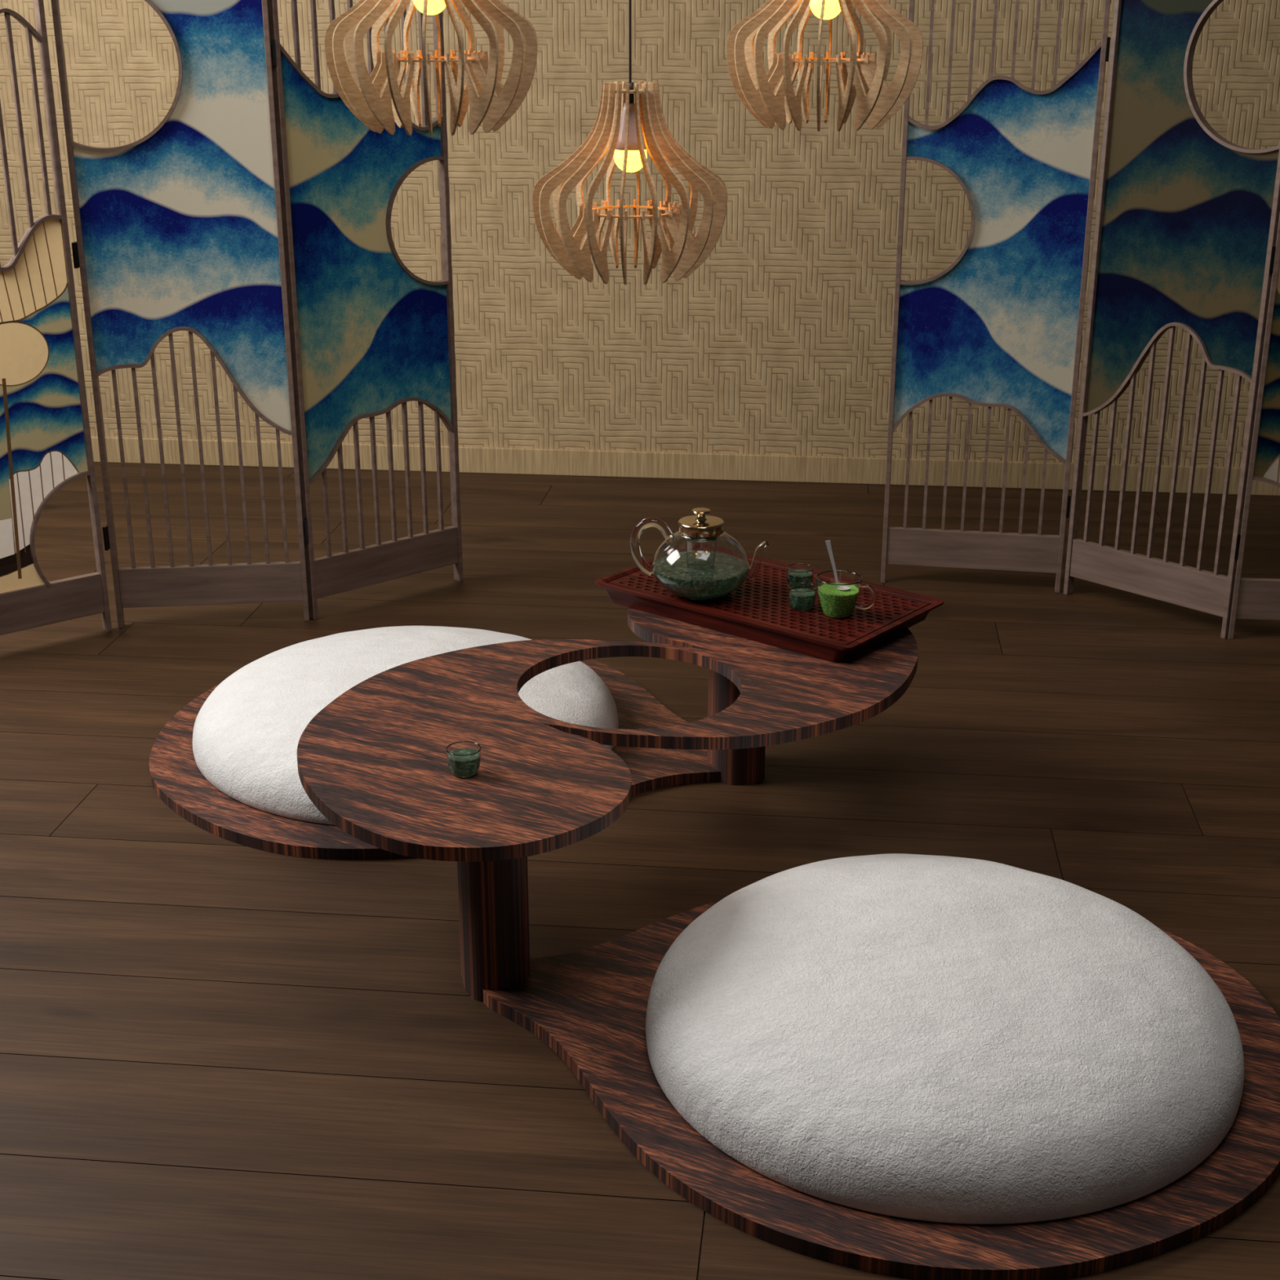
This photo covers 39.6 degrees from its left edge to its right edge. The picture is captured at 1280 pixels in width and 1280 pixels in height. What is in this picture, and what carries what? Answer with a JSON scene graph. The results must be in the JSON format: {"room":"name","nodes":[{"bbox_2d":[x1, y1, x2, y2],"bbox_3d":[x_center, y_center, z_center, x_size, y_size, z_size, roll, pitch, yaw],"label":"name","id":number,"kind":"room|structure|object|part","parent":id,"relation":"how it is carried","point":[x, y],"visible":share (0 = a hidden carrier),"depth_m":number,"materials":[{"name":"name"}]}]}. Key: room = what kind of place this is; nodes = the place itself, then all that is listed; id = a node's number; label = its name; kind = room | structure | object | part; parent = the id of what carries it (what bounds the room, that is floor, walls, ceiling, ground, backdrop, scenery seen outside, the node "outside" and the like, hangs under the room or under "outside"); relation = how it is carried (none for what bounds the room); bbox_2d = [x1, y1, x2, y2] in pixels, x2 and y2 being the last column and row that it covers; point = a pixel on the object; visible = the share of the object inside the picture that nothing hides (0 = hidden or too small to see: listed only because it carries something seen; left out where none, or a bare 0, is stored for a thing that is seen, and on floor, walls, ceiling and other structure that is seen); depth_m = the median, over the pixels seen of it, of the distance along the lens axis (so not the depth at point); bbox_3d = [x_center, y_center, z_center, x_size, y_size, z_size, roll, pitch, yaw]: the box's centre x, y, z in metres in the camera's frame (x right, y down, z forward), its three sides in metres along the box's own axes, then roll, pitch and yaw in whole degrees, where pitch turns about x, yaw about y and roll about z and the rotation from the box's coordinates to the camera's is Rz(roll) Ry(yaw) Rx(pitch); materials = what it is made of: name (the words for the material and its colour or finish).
{"room":"tea room","nodes":[
{"label":"tea room","id":0,"kind":"room"},
{"bbox_2d":[0,462,1279,1279],"bbox_3d":[1.132,0.956,2.124,17.894,0.060,8.550,2,20,6],"label":"floor","id":1,"kind":"structure","parent":0,"point":[221,1059],"depth_m":3.49,"materials":[{"name":"brown wood"}]},
{"bbox_2d":[0,0,462,635],"bbox_3d":[-1.150,-0.888,4.441,1.474,1.800,0.180,-9,22,-23],"label":"folding screen","id":2,"kind":"object","parent":1,"relation":"on","point":[253,221],"visible":0.96,"depth_m":4.48,"materials":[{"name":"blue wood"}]},
{"bbox_3d":[-1.595,-0.073,4.519,0.474,0.107,0.020,-16,26,-37],"label":"board","id":3,"kind":"part","parent":2,"relation":"part of","materials":[{"name":"brown wood"}]},
{"bbox_3d":[-1.595,-0.816,4.246,0.500,1.800,0.028,-16,26,-37],"label":"panel","id":4,"kind":"part","parent":2,"relation":"part of","materials":[{"name":"brown wood"}]},
{"bbox_3d":[-1.137,-0.890,4.447,0.500,1.800,0.028,-2,20,-6],"label":"panel","id":5,"kind":"part","parent":2,"relation":"part of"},
{"bbox_3d":[-1.137,-0.148,4.721,0.474,0.107,0.020,-2,20,-6],"label":"board","id":6,"kind":"part","parent":2,"relation":"part of","materials":[{"name":"brown wood"}]},
{"bbox_3d":[-0.701,-0.960,4.636,0.500,1.800,0.028,-17,26,-39],"label":"panel","id":7,"kind":"part","parent":2,"relation":"part of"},
{"bbox_3d":[-0.701,-0.217,4.910,0.474,0.107,0.020,-17,26,-39],"label":"board","id":8,"kind":"part","parent":2,"relation":"part of","materials":[{"name":"brown wood"}]},
{"bbox_2d":[149,607,1279,1279],"bbox_3d":[-0.020,0.258,3.398,1.371,0.370,2.712,-12,23,-30],"label":"table","id":9,"kind":"object","parent":1,"relation":"on","point":[373,761],"visible":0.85,"depth_m":2.95,"materials":[{"name":"brown wood"}]},
{"bbox_2d":[192,626,618,825],"bbox_3d":[-0.519,0.136,3.960,0.943,0.160,0.956,0,20,0],"label":"floor cushion","id":10,"kind":"object","parent":9,"relation":"on","point":[246,734],"visible":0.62,"depth_m":3.85,"materials":[{"name":"white fabric"}]},
{"bbox_3d":[-0.520,0.208,4.031,1.171,0.025,1.146,-12,23,-29],"label":"seat","id":11,"kind":"part","parent":9,"relation":"part of","materials":[{"name":"brown wood"}]},
{"bbox_2d":[445,741,480,777],"bbox_3d":[-0.292,0.201,2.951,0.058,0.046,0.058,0,20,0],"label":"tea cup","id":12,"kind":"object","parent":9,"relation":"on","point":[464,757],"visible":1,"depth_m":2.94,"materials":[{"name":"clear glass"}]},
{"bbox_3d":[-0.248,0.417,2.997,0.122,0.347,0.162,0,20,0],"label":"leg","id":13,"kind":"part","parent":9,"relation":"part of","materials":[{"name":"brown wood"}]},
{"bbox_3d":[0.208,0.119,3.807,0.122,0.347,0.162,0,20,0],"label":"leg","id":14,"kind":"part","parent":9,"relation":"part of","materials":[{"name":"brown wood"}]},
{"bbox_2d":[594,553,944,662],"bbox_3d":[0.265,-0.083,3.725,0.648,0.043,0.368,16,25,36],"label":"tray","id":15,"kind":"object","parent":9,"relation":"on","point":[760,610],"visible":0.56,"depth_m":3.62,"materials":[{"name":"brown wood"}]},
{"bbox_2d":[630,507,768,599],"bbox_3d":[0.122,-0.183,3.683,0.208,0.182,0.209,-17,26,-38],"label":"teapot","id":16,"kind":"object","parent":15,"relation":"on","point":[700,561],"visible":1,"depth_m":3.63,"materials":[{"name":"clear glass"}]},
{"bbox_3d":[0.024,-0.193,3.687,0.090,0.126,0.020,1,20,4],"label":"handle","id":17,"kind":"part","parent":16,"relation":"part of","materials":[{"name":"clear glass"}]},
{"bbox_3d":[0.126,-0.236,3.664,0.095,0.026,0.095,1,20,4],"label":"lid","id":18,"kind":"part","parent":16,"relation":"part of","materials":[{"name":"gold metal"}]},
{"bbox_3d":[0.126,-0.257,3.656,0.039,0.024,0.039,1,20,4],"label":"knob","id":19,"kind":"part","parent":16,"relation":"part of","materials":[{"name":"gold metal"}]},
{"bbox_3d":[0.240,-0.165,3.681,0.054,0.086,0.024,1,20,4],"label":"spout","id":20,"kind":"part","parent":16,"relation":"part of","materials":[{"name":"clear glass"}]},
{"bbox_2d":[786,563,813,585],"bbox_3d":[0.336,-0.131,3.738,0.058,0.046,0.058,0,20,0],"label":"tea cup","id":21,"kind":"object","parent":15,"relation":"on","point":[796,572],"visible":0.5,"depth_m":3.72,"materials":[{"name":"clear glass"}]},
{"bbox_2d":[788,582,817,610],"bbox_3d":[0.330,-0.086,3.618,0.058,0.046,0.058,0,20,0],"label":"tea cup","id":22,"kind":"object","parent":15,"relation":"on","point":[802,595],"visible":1,"depth_m":3.60,"materials":[{"name":"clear glass"}]},
{"bbox_2d":[816,569,876,618],"bbox_3d":[0.407,-0.089,3.576,0.110,0.080,0.093,-6,21,-15],"label":"glass mug","id":23,"kind":"object","parent":15,"relation":"on","point":[837,601],"visible":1,"depth_m":3.55,"materials":[{"name":"clear"}]},
{"bbox_2d":[825,540,838,583],"bbox_3d":[0.397,-0.149,3.555,0.053,0.100,0.023,11,23,27],"label":"spoon","id":24,"kind":"object","parent":23,"relation":"on","point":[828,542],"visible":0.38,"depth_m":3.55,"materials":[{"name":"metal"}]},
{"bbox_3d":[0.452,-0.086,3.554,0.041,0.054,0.007,7,21,19],"label":"handle","id":25,"kind":"part","parent":23,"relation":"part of","materials":[{"name":"clear glass"}]},
{"bbox_3d":[0.477,0.640,2.857,1.129,0.025,1.099,-12,23,-29],"label":"seat","id":26,"kind":"part","parent":9,"relation":"part of","materials":[{"name":"brown wood"}]},
{"bbox_2d":[645,853,1244,1224],"bbox_3d":[0.472,0.550,2.805,0.929,0.179,0.929,12,23,30],"label":"floor cushion","id":27,"kind":"object","parent":9,"relation":"on","point":[926,1037],"visible":1,"depth_m":2.58,"materials":[{"name":"white fabric"}]},
{"bbox_2d":[880,0,1279,639],"bbox_3d":[1.352,-0.917,4.520,1.441,1.800,0.209,10,22,25],"label":"folding screen","id":28,"kind":"object","parent":1,"relation":"on","point":[1187,236],"visible":1,"depth_m":4.63,"materials":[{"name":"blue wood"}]},
{"bbox_3d":[0.935,-0.254,5.011,0.474,0.107,0.020,4,21,10],"label":"board","id":29,"kind":"part","parent":28,"relation":"part of","materials":[{"name":"brown wood"}]},
{"bbox_3d":[0.935,-0.997,4.738,0.500,1.800,0.028,4,21,10],"label":"panel","id":30,"kind":"part","parent":28,"relation":"part of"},
{"bbox_3d":[1.366,-0.171,4.784,0.020,0.107,0.474,-18,27,-40],"label":"board","id":31,"kind":"part","parent":28,"relation":"part of","materials":[{"name":"brown wood"}]},
{"bbox_3d":[1.366,-0.914,4.510,0.028,1.800,0.500,-18,27,-40],"label":"panel","id":32,"kind":"part","parent":28,"relation":"part of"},
{"bbox_3d":[1.785,-0.844,4.320,0.500,1.800,0.028,2,20,5],"label":"panel","id":33,"kind":"part","parent":28,"relation":"part of","materials":[{"name":"brown wood"}]},
{"bbox_3d":[1.785,-0.101,4.593,0.474,0.107,0.020,2,20,5],"label":"board","id":34,"kind":"part","parent":28,"relation":"part of","materials":[{"name":"brown wood"}]},
{"bbox_2d":[0,0,1279,467],"bbox_3d":[0.005,-2.179,5.634,11.000,3.400,0.105,2,20,6],"label":"wall","id":35,"kind":"structure","parent":0,"point":[780,342],"depth_m":5.89,"materials":[{"name":"beige"}]},
{"bbox_2d":[90,436,1279,495],"bbox_3d":[-0.001,-0.608,6.152,11.000,0.092,0.014,2,20,6],"label":"baseboard","id":36,"kind":"structure","parent":35,"relation":"attached to","point":[509,460],"depth_m":6.12,"materials":[{"name":"brown wood"}]},
{"bbox_3d":[-0.447,-2.397,1.158,11.000,0.100,8.400,2,20,6],"label":"ceiling","id":37,"kind":"structure","parent":0,"visible":0},
{"bbox_2d":[324,0,537,136],"bbox_3d":[-0.336,-1.767,2.578,0.344,1.984,0.340,-4,21,-11],"label":"pendant lamp","id":38,"kind":"object","parent":37,"relation":"hanging from","point":[376,100],"visible":1,"depth_m":2.83,"materials":[{"name":"brown wood"}]},
{"bbox_3d":[-0.336,-1.023,2.852,0.058,0.039,0.058,-4,21,-11],"label":"bulb","id":39,"kind":"part","parent":38,"relation":"part of","materials":[{"name":"yellow glass"}]},
{"bbox_2d":[532,0,727,284],"bbox_3d":[-0.017,-1.703,2.783,0.344,2.246,0.340,-2,20,-5],"label":"pendant lamp","id":40,"kind":"object","parent":37,"relation":"hanging from","point":[617,132],"visible":1,"depth_m":3.06,"materials":[{"name":"brown wood"}]},
{"bbox_3d":[-0.017,-1.857,2.726,0.005,1.917,0.005,1,20,4],"label":"cord","id":41,"kind":"part","parent":40,"relation":"part of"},
{"bbox_3d":[-0.017,-0.836,3.102,0.058,0.039,0.058,-2,20,-5],"label":"bulb","id":42,"kind":"part","parent":40,"relation":"part of","materials":[{"name":"yellow glass"}]},
{"bbox_2d":[726,0,923,131],"bbox_3d":[0.323,-1.845,2.806,0.344,1.995,0.340,0,20,-1],"label":"pendant lamp","id":43,"kind":"object","parent":37,"relation":"hanging from","point":[771,98],"visible":1,"depth_m":3.05,"materials":[{"name":"brown wood"}]},
{"bbox_3d":[0.323,-1.096,3.081,0.058,0.039,0.058,0,20,-1],"label":"bulb","id":44,"kind":"part","parent":43,"relation":"part of","materials":[{"name":"yellow glass"}]}
]}

